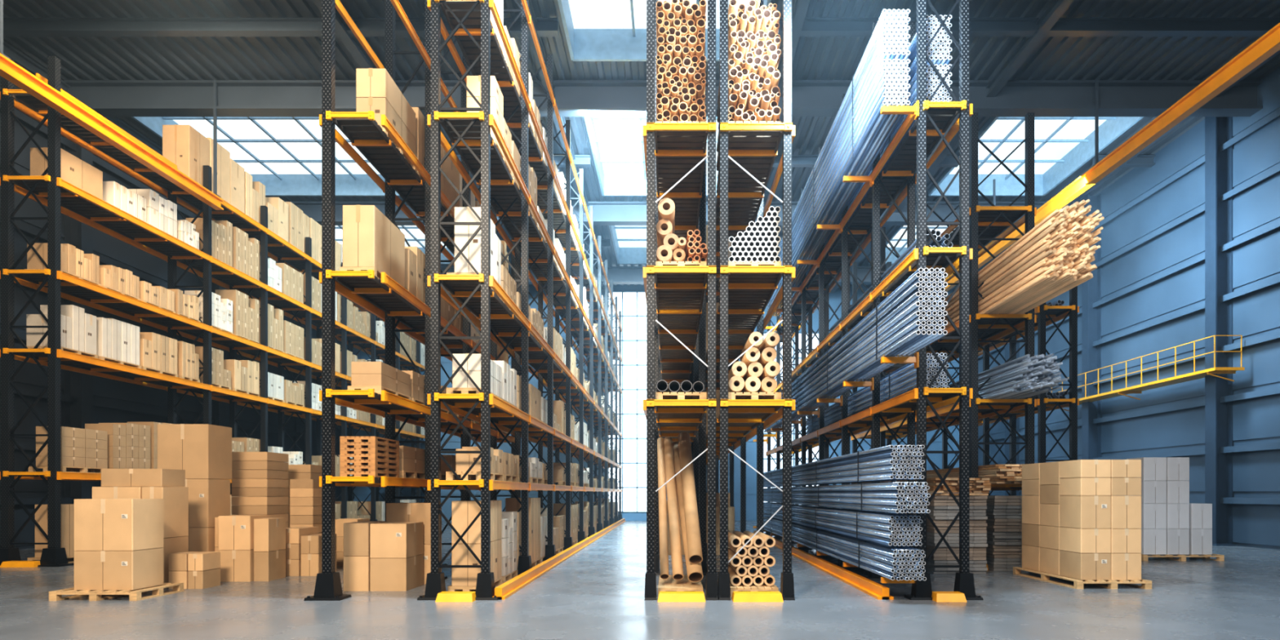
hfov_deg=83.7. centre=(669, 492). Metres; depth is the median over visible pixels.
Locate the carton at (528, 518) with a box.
[528,518,529,541]
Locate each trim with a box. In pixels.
[0,100,276,262]
[0,157,30,175]
[0,213,184,293]
[0,328,26,340]
[0,384,339,442]
[0,441,36,450]
[0,495,354,504]
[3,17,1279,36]
[3,40,162,155]
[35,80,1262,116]
[63,128,93,498]
[211,217,226,426]
[291,201,1079,225]
[293,267,305,461]
[311,0,529,291]
[440,266,985,284]
[456,155,1155,167]
[499,239,991,248]
[515,0,610,293]
[777,0,809,97]
[946,49,1279,292]
[977,219,1279,358]
[977,386,1279,442]
[1004,342,1019,495]
[1017,442,1279,464]
[1049,330,1279,393]
[1052,275,1279,359]
[1081,194,1101,459]
[1092,164,1279,266]
[1093,108,1279,231]
[1189,497,1279,504]
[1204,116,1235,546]
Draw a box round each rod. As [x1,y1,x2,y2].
[893,384,1015,422]
[898,378,1026,421]
[945,354,1030,386]
[949,356,1029,387]
[950,362,1018,387]
[953,359,1030,387]
[977,362,1032,383]
[977,364,1022,382]
[977,366,1027,386]
[977,368,1031,388]
[977,373,1026,391]
[977,379,1017,393]
[977,384,1019,398]
[978,373,1022,391]
[982,388,1014,399]
[988,388,1017,399]
[991,389,1018,399]
[994,386,1033,399]
[997,384,1043,399]
[1000,386,1042,399]
[1004,390,1034,399]
[1007,389,1036,399]
[1009,388,1040,399]
[1012,373,1033,381]
[1013,382,1031,389]
[1013,386,1050,399]
[1015,378,1034,385]
[1017,390,1048,399]
[1018,386,1062,399]
[1022,359,1038,365]
[1024,355,1038,360]
[1026,365,1042,373]
[1026,369,1039,374]
[1027,359,1045,367]
[1028,371,1042,377]
[1031,353,1044,360]
[1031,381,1044,386]
[1034,360,1050,367]
[1036,374,1045,379]
[1036,376,1051,382]
[1039,353,1053,359]
[1040,368,1049,373]
[1042,382,1053,386]
[1044,363,1056,368]
[1045,355,1057,360]
[1045,368,1059,375]
[1046,362,1062,368]
[1047,375,1061,381]
[1048,365,1060,370]
[1048,377,1061,382]
[1049,371,1061,377]
[1053,377,1068,382]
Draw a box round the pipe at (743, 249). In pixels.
[739,246,746,253]
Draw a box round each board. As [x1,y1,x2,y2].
[851,477,940,484]
[901,480,941,483]
[926,464,1003,472]
[926,466,1006,474]
[926,468,1007,475]
[926,471,1003,478]
[926,488,941,490]
[926,493,942,495]
[927,483,943,485]
[927,490,943,493]
[928,474,1004,478]
[928,485,941,488]
[969,480,983,483]
[971,483,981,485]
[972,485,984,488]
[972,490,981,493]
[973,493,982,495]
[976,478,989,480]
[977,476,1007,479]
[979,483,991,485]
[981,488,991,490]
[981,490,989,493]
[983,479,1004,481]
[985,481,1004,484]
[1000,474,1014,476]
[1000,479,1014,481]
[1001,468,1015,471]
[1001,471,1013,474]
[1006,481,1022,484]
[1008,473,1022,476]
[1008,475,1022,479]
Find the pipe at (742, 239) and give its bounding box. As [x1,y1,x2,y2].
[739,236,746,243]
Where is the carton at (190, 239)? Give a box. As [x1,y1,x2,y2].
[188,233,192,245]
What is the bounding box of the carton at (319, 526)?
[289,523,321,533]
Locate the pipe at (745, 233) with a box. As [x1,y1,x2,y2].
[742,231,748,238]
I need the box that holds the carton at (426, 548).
[422,542,441,584]
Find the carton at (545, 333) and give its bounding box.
[543,327,547,342]
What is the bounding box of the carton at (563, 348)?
[562,343,564,356]
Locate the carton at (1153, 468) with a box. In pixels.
[1126,457,1166,480]
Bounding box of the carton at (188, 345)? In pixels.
[186,342,190,377]
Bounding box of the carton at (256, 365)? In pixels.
[251,360,259,394]
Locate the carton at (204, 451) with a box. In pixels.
[157,423,231,479]
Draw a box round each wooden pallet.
[26,346,97,358]
[27,555,74,563]
[28,466,107,473]
[48,582,183,600]
[60,269,101,286]
[97,355,141,368]
[101,285,140,300]
[141,300,175,313]
[141,366,177,377]
[175,312,200,322]
[177,375,199,382]
[200,382,231,389]
[211,324,233,333]
[231,388,260,396]
[233,333,260,343]
[267,345,284,352]
[267,395,284,402]
[284,351,304,359]
[284,400,305,407]
[339,266,381,279]
[339,435,399,446]
[339,442,399,451]
[339,448,399,457]
[339,453,399,462]
[339,459,399,467]
[339,465,399,472]
[339,471,399,477]
[347,386,411,399]
[379,125,417,173]
[388,470,425,479]
[405,473,445,479]
[411,397,425,404]
[417,170,441,203]
[440,408,456,415]
[441,201,454,220]
[445,471,504,480]
[446,0,504,57]
[446,272,502,300]
[446,387,502,399]
[447,577,502,591]
[456,413,473,422]
[493,138,512,177]
[494,474,518,482]
[502,399,517,408]
[502,569,517,583]
[506,61,520,99]
[512,177,520,192]
[518,475,530,482]
[528,206,537,227]
[530,476,542,484]
[531,557,541,567]
[533,134,543,159]
[537,226,546,243]
[542,478,547,484]
[553,480,565,485]
[574,482,579,486]
[655,121,706,123]
[655,261,706,266]
[655,391,706,399]
[657,574,702,595]
[728,121,781,123]
[728,261,781,266]
[728,391,781,399]
[729,581,778,596]
[1013,566,1151,589]
[1141,553,1224,560]
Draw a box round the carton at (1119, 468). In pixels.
[1111,459,1141,477]
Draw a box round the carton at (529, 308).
[528,304,530,321]
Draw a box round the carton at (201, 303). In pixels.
[199,301,213,315]
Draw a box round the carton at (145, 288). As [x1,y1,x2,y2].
[139,280,151,302]
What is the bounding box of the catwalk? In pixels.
[1051,335,1244,411]
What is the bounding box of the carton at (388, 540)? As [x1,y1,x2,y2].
[369,521,422,558]
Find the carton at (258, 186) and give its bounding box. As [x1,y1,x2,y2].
[252,181,265,223]
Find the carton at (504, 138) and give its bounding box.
[503,137,511,172]
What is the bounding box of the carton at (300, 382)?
[293,381,305,390]
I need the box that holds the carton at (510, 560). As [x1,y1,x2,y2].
[508,556,512,573]
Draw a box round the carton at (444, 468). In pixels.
[440,456,449,473]
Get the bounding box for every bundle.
[763,444,924,487]
[763,481,930,513]
[763,502,922,546]
[763,515,926,580]
[764,267,947,432]
[766,58,910,316]
[777,8,910,266]
[791,63,951,306]
[805,352,950,434]
[906,14,951,92]
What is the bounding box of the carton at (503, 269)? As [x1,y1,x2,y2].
[501,264,506,284]
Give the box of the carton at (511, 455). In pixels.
[509,453,513,475]
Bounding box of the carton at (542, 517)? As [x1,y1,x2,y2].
[540,515,544,557]
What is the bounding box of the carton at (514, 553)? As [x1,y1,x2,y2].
[512,550,516,571]
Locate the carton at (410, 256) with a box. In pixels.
[404,248,416,297]
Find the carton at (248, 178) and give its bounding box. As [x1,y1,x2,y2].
[244,171,252,217]
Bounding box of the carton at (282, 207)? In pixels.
[265,197,288,241]
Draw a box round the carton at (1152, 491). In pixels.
[1141,480,1166,503]
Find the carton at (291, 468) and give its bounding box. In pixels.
[288,464,321,473]
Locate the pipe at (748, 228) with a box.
[745,226,751,233]
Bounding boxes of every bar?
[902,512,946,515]
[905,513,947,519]
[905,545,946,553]
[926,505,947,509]
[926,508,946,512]
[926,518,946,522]
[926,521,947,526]
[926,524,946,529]
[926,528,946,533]
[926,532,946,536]
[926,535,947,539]
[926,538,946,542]
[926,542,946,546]
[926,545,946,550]
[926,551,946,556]
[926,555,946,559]
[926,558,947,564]
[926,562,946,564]
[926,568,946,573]
[928,495,947,498]
[928,498,946,502]
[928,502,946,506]
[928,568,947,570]
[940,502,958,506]
[942,498,959,502]
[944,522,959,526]
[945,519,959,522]
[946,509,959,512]
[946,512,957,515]
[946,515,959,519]
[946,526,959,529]
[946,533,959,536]
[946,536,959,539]
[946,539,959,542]
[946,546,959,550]
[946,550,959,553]
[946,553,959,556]
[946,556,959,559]
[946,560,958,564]
[946,570,959,573]
[947,495,959,498]
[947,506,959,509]
[947,529,959,533]
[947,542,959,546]
[947,568,959,570]
[969,498,986,502]
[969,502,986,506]
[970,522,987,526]
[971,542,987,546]
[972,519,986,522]
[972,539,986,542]
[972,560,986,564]
[973,495,987,498]
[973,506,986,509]
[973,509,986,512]
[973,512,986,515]
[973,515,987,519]
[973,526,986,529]
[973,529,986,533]
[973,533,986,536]
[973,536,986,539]
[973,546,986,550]
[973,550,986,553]
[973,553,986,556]
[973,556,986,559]
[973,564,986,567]
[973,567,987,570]
[973,570,986,573]
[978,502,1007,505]
[981,498,1007,502]
[983,520,1006,524]
[984,540,1007,545]
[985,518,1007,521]
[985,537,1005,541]
[985,560,1006,564]
[986,495,1007,498]
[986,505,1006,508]
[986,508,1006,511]
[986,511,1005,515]
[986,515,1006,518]
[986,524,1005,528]
[986,527,1007,531]
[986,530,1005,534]
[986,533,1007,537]
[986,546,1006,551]
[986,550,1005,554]
[986,553,1006,558]
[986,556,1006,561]
[986,563,1006,568]
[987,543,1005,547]
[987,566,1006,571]
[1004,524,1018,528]
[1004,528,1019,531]
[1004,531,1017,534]
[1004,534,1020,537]
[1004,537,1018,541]
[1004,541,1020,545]
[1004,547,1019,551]
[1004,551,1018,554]
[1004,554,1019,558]
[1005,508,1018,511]
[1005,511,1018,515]
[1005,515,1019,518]
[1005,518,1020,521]
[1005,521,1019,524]
[1005,545,1018,547]
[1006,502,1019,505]
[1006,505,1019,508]
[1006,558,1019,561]
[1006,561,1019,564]
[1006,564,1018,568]
[1006,568,1013,571]
[1007,495,1020,498]
[1007,498,1020,502]
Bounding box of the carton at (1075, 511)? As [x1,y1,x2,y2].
[1059,495,1111,528]
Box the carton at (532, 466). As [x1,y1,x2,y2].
[529,462,535,470]
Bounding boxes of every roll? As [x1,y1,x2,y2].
[656,218,672,248]
[656,244,672,262]
[657,197,675,233]
[663,233,678,253]
[672,248,685,262]
[677,236,686,253]
[728,361,746,382]
[728,375,744,393]
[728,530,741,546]
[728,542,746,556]
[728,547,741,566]
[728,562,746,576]
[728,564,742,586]
[732,550,752,566]
[733,530,752,547]
[739,331,763,361]
[739,376,760,397]
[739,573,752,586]
[741,346,759,368]
[742,361,763,382]
[742,530,764,547]
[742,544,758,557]
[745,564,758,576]
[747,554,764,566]
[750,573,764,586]
[752,530,775,547]
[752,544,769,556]
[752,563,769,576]
[756,346,776,368]
[756,376,777,393]
[758,331,779,355]
[758,360,780,382]
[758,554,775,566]
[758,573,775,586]
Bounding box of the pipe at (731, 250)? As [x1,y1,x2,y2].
[719,246,733,290]
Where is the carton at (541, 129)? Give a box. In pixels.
[540,123,542,155]
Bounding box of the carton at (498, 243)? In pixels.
[495,234,501,286]
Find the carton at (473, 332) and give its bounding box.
[471,326,479,346]
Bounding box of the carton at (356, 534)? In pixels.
[343,520,387,555]
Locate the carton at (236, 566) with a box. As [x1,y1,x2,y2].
[218,549,253,582]
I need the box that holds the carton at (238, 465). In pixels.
[231,461,288,471]
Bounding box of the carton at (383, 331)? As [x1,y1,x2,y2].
[382,329,384,339]
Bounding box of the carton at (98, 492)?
[92,486,142,498]
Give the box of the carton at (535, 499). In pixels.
[533,497,537,560]
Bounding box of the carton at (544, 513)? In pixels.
[540,507,547,544]
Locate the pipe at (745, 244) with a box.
[742,241,748,248]
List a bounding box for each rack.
[0,56,425,567]
[303,0,515,600]
[417,0,626,602]
[643,0,718,602]
[705,0,795,602]
[753,0,983,602]
[850,112,1036,569]
[942,285,1079,495]
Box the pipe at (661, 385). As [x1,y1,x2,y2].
[656,379,667,399]
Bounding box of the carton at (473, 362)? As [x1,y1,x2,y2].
[452,353,480,370]
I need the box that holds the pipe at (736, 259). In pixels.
[733,256,740,262]
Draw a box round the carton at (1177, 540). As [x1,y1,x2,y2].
[1166,528,1189,554]
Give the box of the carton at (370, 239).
[342,204,404,288]
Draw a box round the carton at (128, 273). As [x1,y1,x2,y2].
[124,269,132,295]
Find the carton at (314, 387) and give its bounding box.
[311,382,317,393]
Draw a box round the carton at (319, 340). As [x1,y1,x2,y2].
[311,338,321,342]
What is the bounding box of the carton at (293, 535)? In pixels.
[285,526,317,543]
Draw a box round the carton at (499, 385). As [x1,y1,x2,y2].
[496,379,502,398]
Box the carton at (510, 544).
[508,542,512,558]
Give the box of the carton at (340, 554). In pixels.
[336,551,343,566]
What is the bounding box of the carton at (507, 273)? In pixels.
[506,270,509,288]
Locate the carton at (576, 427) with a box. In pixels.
[576,426,577,440]
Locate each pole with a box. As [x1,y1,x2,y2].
[885,274,1049,373]
[887,272,1056,373]
[889,274,1046,370]
[895,273,1058,370]
[942,208,1058,302]
[942,232,1049,312]
[942,242,1056,321]
[942,250,1046,321]
[944,244,1048,319]
[944,259,1052,328]
[944,261,1045,328]
[945,216,1055,301]
[945,226,1054,309]
[945,234,1050,311]
[945,266,1043,328]
[946,208,1063,300]
[946,239,1045,312]
[946,249,1052,321]
[947,221,1059,305]
[947,239,1050,313]
[947,240,1052,314]
[947,248,1056,322]
[947,257,1048,324]
[948,218,1058,302]
[949,221,1052,302]
[977,264,1055,313]
[977,266,1047,312]
[978,267,1053,313]
[993,278,1055,314]
[996,271,1070,314]
[1000,272,1072,314]
[1002,271,1077,314]
[1005,276,1072,314]
[1008,275,1076,314]
[1011,278,1076,314]
[1013,271,1091,314]
[1017,273,1093,314]
[1020,275,1093,314]
[1043,257,1058,267]
[1045,231,1057,240]
[1047,263,1063,274]
[1048,257,1063,266]
[1049,221,1066,234]
[1050,226,1062,235]
[1050,228,1066,239]
[1050,234,1065,244]
[1050,248,1063,258]
[1051,213,1063,222]
[1051,234,1061,243]
[1052,239,1065,248]
[1055,217,1064,226]
[1055,236,1072,248]
[1055,240,1070,250]
[1055,268,1071,278]
[1057,252,1066,257]
[1061,265,1068,271]
[1062,231,1073,239]
[1063,249,1074,257]
[1063,255,1071,262]
[1064,213,1074,221]
[1064,240,1074,247]
[1065,221,1077,231]
[1065,231,1078,239]
[1066,204,1074,211]
[1066,249,1077,257]
[1066,262,1074,266]
[1067,212,1079,223]
[1068,204,1076,213]
[1068,253,1078,262]
[1069,224,1079,231]
[1071,215,1083,223]
[1072,230,1082,237]
[1072,256,1090,267]
[1072,258,1083,266]
[1072,260,1087,268]
[1073,254,1085,262]
[1075,200,1084,208]
[1075,208,1086,218]
[1075,233,1088,244]
[1075,234,1091,244]
[1075,264,1085,270]
[1076,199,1089,208]
[1076,244,1086,251]
[1077,266,1088,273]
[1078,225,1087,231]
[1079,214,1092,223]
[1079,217,1090,226]
[1081,264,1096,273]
[1082,225,1090,231]
[1082,252,1093,259]
[1084,204,1091,213]
[1084,220,1093,225]
[1084,224,1095,232]
[1084,230,1101,241]
[1084,244,1097,253]
[1085,257,1095,264]
[1086,236,1098,245]
[1088,237,1101,247]
[1090,209,1099,217]
[1090,213,1102,221]
[1090,216,1104,226]
[1093,226,1103,233]
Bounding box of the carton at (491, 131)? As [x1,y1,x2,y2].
[490,119,503,155]
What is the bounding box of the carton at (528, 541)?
[528,541,529,555]
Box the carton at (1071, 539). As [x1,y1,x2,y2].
[1059,526,1111,552]
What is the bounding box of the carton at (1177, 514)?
[1166,503,1189,528]
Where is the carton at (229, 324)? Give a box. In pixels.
[226,320,232,332]
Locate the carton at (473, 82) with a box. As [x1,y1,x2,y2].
[466,75,503,115]
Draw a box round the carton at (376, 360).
[368,359,382,362]
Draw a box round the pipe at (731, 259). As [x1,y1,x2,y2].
[719,256,734,298]
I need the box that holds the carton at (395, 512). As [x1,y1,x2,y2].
[386,502,441,544]
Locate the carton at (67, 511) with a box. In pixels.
[35,504,76,557]
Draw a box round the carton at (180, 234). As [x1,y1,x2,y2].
[177,231,184,242]
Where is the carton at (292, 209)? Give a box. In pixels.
[284,201,297,248]
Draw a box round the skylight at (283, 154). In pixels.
[130,116,399,195]
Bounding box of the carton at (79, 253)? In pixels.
[75,248,84,278]
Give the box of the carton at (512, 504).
[505,497,533,562]
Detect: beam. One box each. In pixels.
[0,0,223,209]
[829,0,1074,293]
[942,22,1279,293]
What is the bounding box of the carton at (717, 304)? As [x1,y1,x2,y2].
[706,302,719,351]
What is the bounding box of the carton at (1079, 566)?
[1059,550,1111,579]
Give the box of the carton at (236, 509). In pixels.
[231,505,288,514]
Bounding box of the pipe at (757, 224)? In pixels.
[754,221,759,227]
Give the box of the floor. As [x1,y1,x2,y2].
[0,520,1279,639]
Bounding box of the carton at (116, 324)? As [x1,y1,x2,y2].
[107,318,121,360]
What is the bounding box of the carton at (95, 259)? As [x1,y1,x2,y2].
[84,253,99,284]
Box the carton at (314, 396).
[311,391,317,402]
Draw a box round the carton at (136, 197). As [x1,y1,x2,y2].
[133,192,140,219]
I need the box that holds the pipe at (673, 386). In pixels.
[668,380,679,399]
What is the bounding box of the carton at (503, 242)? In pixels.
[500,240,506,268]
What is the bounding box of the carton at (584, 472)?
[583,471,586,483]
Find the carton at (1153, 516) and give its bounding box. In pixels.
[1141,503,1166,528]
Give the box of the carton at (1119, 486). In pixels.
[1111,477,1141,495]
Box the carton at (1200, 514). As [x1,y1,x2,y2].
[1189,503,1212,528]
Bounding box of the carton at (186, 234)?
[184,231,188,244]
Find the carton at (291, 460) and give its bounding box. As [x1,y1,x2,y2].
[287,457,293,464]
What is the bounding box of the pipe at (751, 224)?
[748,221,754,227]
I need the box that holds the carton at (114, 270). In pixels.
[99,265,118,290]
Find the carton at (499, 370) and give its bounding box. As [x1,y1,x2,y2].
[495,364,502,382]
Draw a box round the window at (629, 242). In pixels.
[608,225,646,264]
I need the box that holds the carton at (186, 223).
[177,219,188,232]
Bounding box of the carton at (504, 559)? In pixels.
[502,555,508,576]
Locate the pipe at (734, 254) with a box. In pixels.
[731,251,737,258]
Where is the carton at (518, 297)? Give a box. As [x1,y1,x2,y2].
[515,292,521,311]
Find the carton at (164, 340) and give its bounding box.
[160,334,168,372]
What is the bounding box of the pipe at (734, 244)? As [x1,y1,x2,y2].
[730,241,737,249]
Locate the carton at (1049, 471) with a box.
[1040,461,1059,484]
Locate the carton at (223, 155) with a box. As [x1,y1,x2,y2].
[205,137,230,204]
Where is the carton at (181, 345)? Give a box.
[177,341,186,376]
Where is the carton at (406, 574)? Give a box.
[369,554,422,591]
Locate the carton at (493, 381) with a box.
[490,376,496,395]
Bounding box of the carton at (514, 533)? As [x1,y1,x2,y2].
[512,530,516,551]
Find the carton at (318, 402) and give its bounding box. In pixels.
[317,393,321,404]
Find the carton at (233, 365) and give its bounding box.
[223,359,240,389]
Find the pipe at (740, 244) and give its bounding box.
[737,241,742,248]
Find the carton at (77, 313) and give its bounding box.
[40,305,84,351]
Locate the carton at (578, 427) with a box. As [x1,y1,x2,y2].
[576,426,579,441]
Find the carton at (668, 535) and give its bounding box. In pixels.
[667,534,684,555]
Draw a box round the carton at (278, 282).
[275,277,281,292]
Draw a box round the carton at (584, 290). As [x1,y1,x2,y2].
[583,289,585,320]
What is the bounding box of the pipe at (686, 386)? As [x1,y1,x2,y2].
[680,380,692,393]
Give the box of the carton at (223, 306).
[220,302,226,313]
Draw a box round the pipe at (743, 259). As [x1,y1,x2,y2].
[739,256,746,262]
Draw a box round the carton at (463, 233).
[454,206,480,272]
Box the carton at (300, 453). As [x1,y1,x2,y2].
[282,451,302,464]
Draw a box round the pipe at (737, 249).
[733,246,740,253]
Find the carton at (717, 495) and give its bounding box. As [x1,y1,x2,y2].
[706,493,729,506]
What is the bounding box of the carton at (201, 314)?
[199,312,213,325]
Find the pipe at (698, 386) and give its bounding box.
[690,381,704,399]
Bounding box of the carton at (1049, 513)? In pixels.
[1040,503,1059,526]
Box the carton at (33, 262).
[26,243,67,271]
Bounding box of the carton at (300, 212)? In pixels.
[297,207,302,251]
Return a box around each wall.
[0,75,348,549]
[353,284,959,520]
[977,66,1279,550]
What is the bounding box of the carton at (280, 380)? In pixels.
[276,374,284,399]
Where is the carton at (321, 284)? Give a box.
[320,284,321,312]
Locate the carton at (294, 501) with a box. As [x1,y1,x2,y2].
[289,497,321,506]
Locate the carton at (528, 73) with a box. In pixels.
[528,72,529,121]
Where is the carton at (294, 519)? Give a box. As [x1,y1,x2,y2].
[289,514,321,524]
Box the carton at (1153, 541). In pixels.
[1138,528,1166,554]
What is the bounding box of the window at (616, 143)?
[584,116,718,195]
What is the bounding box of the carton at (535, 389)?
[534,386,537,417]
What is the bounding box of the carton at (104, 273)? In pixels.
[99,267,111,288]
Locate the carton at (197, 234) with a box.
[195,231,199,241]
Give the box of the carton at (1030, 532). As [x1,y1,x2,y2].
[1022,523,1039,546]
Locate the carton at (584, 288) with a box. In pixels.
[583,286,586,322]
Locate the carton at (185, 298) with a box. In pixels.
[182,293,188,315]
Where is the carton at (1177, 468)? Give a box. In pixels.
[1166,457,1189,480]
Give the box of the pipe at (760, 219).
[756,216,763,223]
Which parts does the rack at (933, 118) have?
cantilever arm, post, cantilever arm, cantilever arm, cantilever arm, post, cantilever arm, cantilever arm, post, cantilever arm, cantilever arm, post, cantilever arm, cantilever arm, post, post, cantilever arm, guide rail, post, cantilever arm, cantilever arm, post, post, cantilever arm, cantilever arm, cantilever arm, post, post, cantilever arm, cantilever arm, cantilever arm, post, post, post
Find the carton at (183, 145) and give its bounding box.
[162,124,209,186]
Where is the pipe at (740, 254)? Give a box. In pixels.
[737,251,742,258]
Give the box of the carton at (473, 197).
[459,173,475,207]
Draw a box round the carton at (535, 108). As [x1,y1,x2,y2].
[533,99,537,140]
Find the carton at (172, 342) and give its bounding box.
[168,337,177,373]
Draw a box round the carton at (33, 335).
[26,314,71,348]
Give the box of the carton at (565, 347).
[564,346,571,372]
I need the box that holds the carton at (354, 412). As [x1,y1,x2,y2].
[352,409,356,419]
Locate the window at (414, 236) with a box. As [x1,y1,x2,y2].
[335,225,454,264]
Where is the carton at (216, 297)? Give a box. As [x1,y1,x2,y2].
[213,293,220,306]
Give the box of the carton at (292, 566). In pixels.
[285,559,300,576]
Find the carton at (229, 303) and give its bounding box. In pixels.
[220,298,232,311]
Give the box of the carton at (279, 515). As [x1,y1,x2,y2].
[232,513,288,521]
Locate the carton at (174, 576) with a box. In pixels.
[168,570,188,588]
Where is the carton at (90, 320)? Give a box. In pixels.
[84,312,96,355]
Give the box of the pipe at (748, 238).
[745,235,751,243]
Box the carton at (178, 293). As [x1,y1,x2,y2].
[168,288,182,314]
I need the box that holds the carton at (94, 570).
[74,547,164,590]
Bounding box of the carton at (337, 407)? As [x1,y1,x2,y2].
[335,404,340,411]
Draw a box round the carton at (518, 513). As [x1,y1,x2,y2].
[508,511,521,540]
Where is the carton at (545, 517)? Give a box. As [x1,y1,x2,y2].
[544,516,546,555]
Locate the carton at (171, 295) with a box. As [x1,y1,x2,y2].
[167,288,174,311]
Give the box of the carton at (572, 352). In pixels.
[571,348,573,374]
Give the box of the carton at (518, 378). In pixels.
[516,374,520,392]
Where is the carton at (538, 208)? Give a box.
[537,205,547,241]
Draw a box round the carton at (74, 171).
[30,147,102,199]
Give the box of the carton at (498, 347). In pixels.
[497,336,499,360]
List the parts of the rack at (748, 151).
post, post, post, post, post, post, diagonal rod, diagonal rod, diagonal rod, diagonal rod, post, post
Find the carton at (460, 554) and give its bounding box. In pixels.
[451,541,493,586]
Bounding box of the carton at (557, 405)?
[553,400,563,432]
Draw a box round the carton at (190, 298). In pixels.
[188,295,193,318]
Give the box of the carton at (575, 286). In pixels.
[572,277,578,297]
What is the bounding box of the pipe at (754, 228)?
[751,226,757,233]
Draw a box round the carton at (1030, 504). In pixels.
[1022,495,1039,524]
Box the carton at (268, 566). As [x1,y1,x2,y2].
[253,549,285,581]
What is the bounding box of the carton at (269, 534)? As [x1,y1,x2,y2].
[253,517,285,551]
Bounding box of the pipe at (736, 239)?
[733,236,740,243]
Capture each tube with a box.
[656,0,662,19]
[656,10,664,22]
[656,17,662,37]
[656,35,664,55]
[656,58,662,75]
[656,73,663,84]
[656,83,662,94]
[656,92,662,113]
[656,113,663,122]
[657,26,666,43]
[657,44,665,60]
[657,66,666,81]
[657,103,662,114]
[657,437,668,578]
[660,96,669,111]
[661,81,668,92]
[662,1,671,20]
[662,20,670,31]
[662,53,671,71]
[662,87,671,97]
[662,109,671,121]
[663,60,667,71]
[663,436,683,580]
[665,31,670,43]
[665,71,671,88]
[666,12,675,26]
[666,34,675,61]
[666,44,672,65]
[666,115,670,122]
[667,26,675,35]
[667,95,672,111]
[668,65,677,79]
[669,79,675,89]
[670,103,678,121]
[671,0,678,13]
[671,84,679,97]
[671,97,679,106]
[671,115,679,122]
[672,57,681,75]
[672,75,679,84]
[672,441,703,582]
[673,18,680,30]
[673,44,681,58]
[674,4,681,18]
[674,30,680,44]
[675,80,682,92]
[677,431,702,564]
[678,62,682,75]
[678,91,682,102]
[678,102,687,121]
[679,0,683,16]
[679,25,688,36]
[679,35,687,50]
[679,66,687,82]
[680,86,688,96]
[680,112,688,122]
[681,17,686,25]
[681,46,689,63]
[682,0,690,18]
[682,57,691,78]
[682,77,688,87]
[682,93,690,107]
[684,7,693,22]
[685,33,690,46]
[685,230,693,261]
[686,19,694,33]
[686,107,690,116]
[686,240,693,261]
[687,66,695,83]
[687,81,694,88]
[687,256,693,262]
[688,25,697,36]
[688,35,697,51]
[688,87,696,106]
[688,114,697,122]
[688,235,694,248]
[688,247,695,261]
[689,47,694,58]
[689,103,698,116]
[690,3,698,20]
[690,55,698,66]
[691,97,696,104]
[692,62,697,73]
[693,9,702,26]
[693,72,701,87]
[693,229,700,239]
[693,240,700,252]
[693,254,700,262]
[694,44,702,60]
[694,83,702,103]
[694,235,701,247]
[694,247,702,260]
[695,66,699,72]
[696,18,705,37]
[696,97,703,111]
[697,31,705,44]
[697,61,706,73]
[697,110,706,122]
[698,0,706,15]
[698,55,706,62]
[699,37,705,55]
[699,104,705,111]
[699,243,706,257]
[699,257,706,262]
[700,71,706,80]
[701,80,706,94]
[701,93,705,105]
[701,115,706,121]
[701,248,707,261]
[715,79,734,167]
[715,113,732,193]
[716,0,737,102]
[716,16,732,116]
[716,19,737,123]
[716,58,734,152]
[716,84,732,170]
[716,105,736,186]
[716,118,734,192]
[717,46,735,137]
[717,67,737,153]
[717,93,737,177]
[718,31,737,129]
[728,13,736,19]
[730,44,737,52]
[732,82,741,109]
[733,17,740,32]
[733,50,742,67]
[733,108,742,122]
[734,65,742,71]
[734,71,742,102]
[736,29,746,42]
[736,36,743,50]
[737,3,745,13]
[737,10,744,30]
[737,67,748,106]
[737,91,747,112]
[737,102,744,111]
[739,13,747,31]
[739,41,746,59]
[740,80,750,92]
[740,112,749,122]
[741,59,746,68]
[741,84,750,112]
[743,40,750,59]
[744,56,754,79]
[745,5,753,33]
[745,15,755,36]
[745,52,753,60]
[745,90,753,111]
[745,109,754,119]
[746,31,753,41]
[747,0,755,15]
[747,72,755,90]
[747,97,759,112]
[748,34,756,52]
[748,114,755,122]
[749,88,756,97]
[750,47,755,54]
[751,56,761,75]
[751,64,758,75]
[751,75,759,90]
[753,8,762,33]
[753,14,762,34]
[753,47,763,58]
[754,32,759,50]
[754,107,760,119]
[755,0,760,8]
[755,40,764,49]
[755,92,761,107]
[755,109,765,121]
[756,30,764,39]
[756,83,763,93]
[757,59,767,77]
[758,75,765,84]
[758,88,769,108]
[760,8,771,31]
[760,93,770,110]
[761,5,765,15]
[761,32,767,48]
[761,48,767,59]
[761,53,769,75]
[762,78,770,90]
[764,23,769,34]
[764,40,773,53]
[764,66,774,88]
[764,110,773,122]
[765,30,776,42]
[766,43,777,57]
[768,3,773,10]
[768,17,774,31]
[768,53,778,69]
[768,71,780,94]
[768,93,774,110]
[768,100,777,111]
[769,85,780,100]
[770,8,777,17]
[770,106,781,121]
[772,3,777,9]
[772,10,780,30]
[773,22,779,34]
[773,36,781,49]
[774,92,780,102]
[775,48,781,69]
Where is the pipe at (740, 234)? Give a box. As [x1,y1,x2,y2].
[736,231,742,238]
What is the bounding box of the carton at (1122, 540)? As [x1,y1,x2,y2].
[1107,528,1141,552]
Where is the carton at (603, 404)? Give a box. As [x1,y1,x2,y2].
[601,395,604,407]
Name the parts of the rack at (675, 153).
post, post, post, post, diagonal rod, diagonal rod, diagonal rod, post, post, post, post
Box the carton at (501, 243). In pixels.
[501,243,502,264]
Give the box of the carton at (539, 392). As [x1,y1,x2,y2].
[537,389,541,420]
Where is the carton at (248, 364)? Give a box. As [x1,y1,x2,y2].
[238,360,253,392]
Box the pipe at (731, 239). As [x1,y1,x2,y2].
[719,236,733,282]
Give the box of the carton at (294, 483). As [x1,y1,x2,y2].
[289,479,321,488]
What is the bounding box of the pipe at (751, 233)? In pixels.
[748,231,754,238]
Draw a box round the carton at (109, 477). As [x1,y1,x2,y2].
[101,468,185,486]

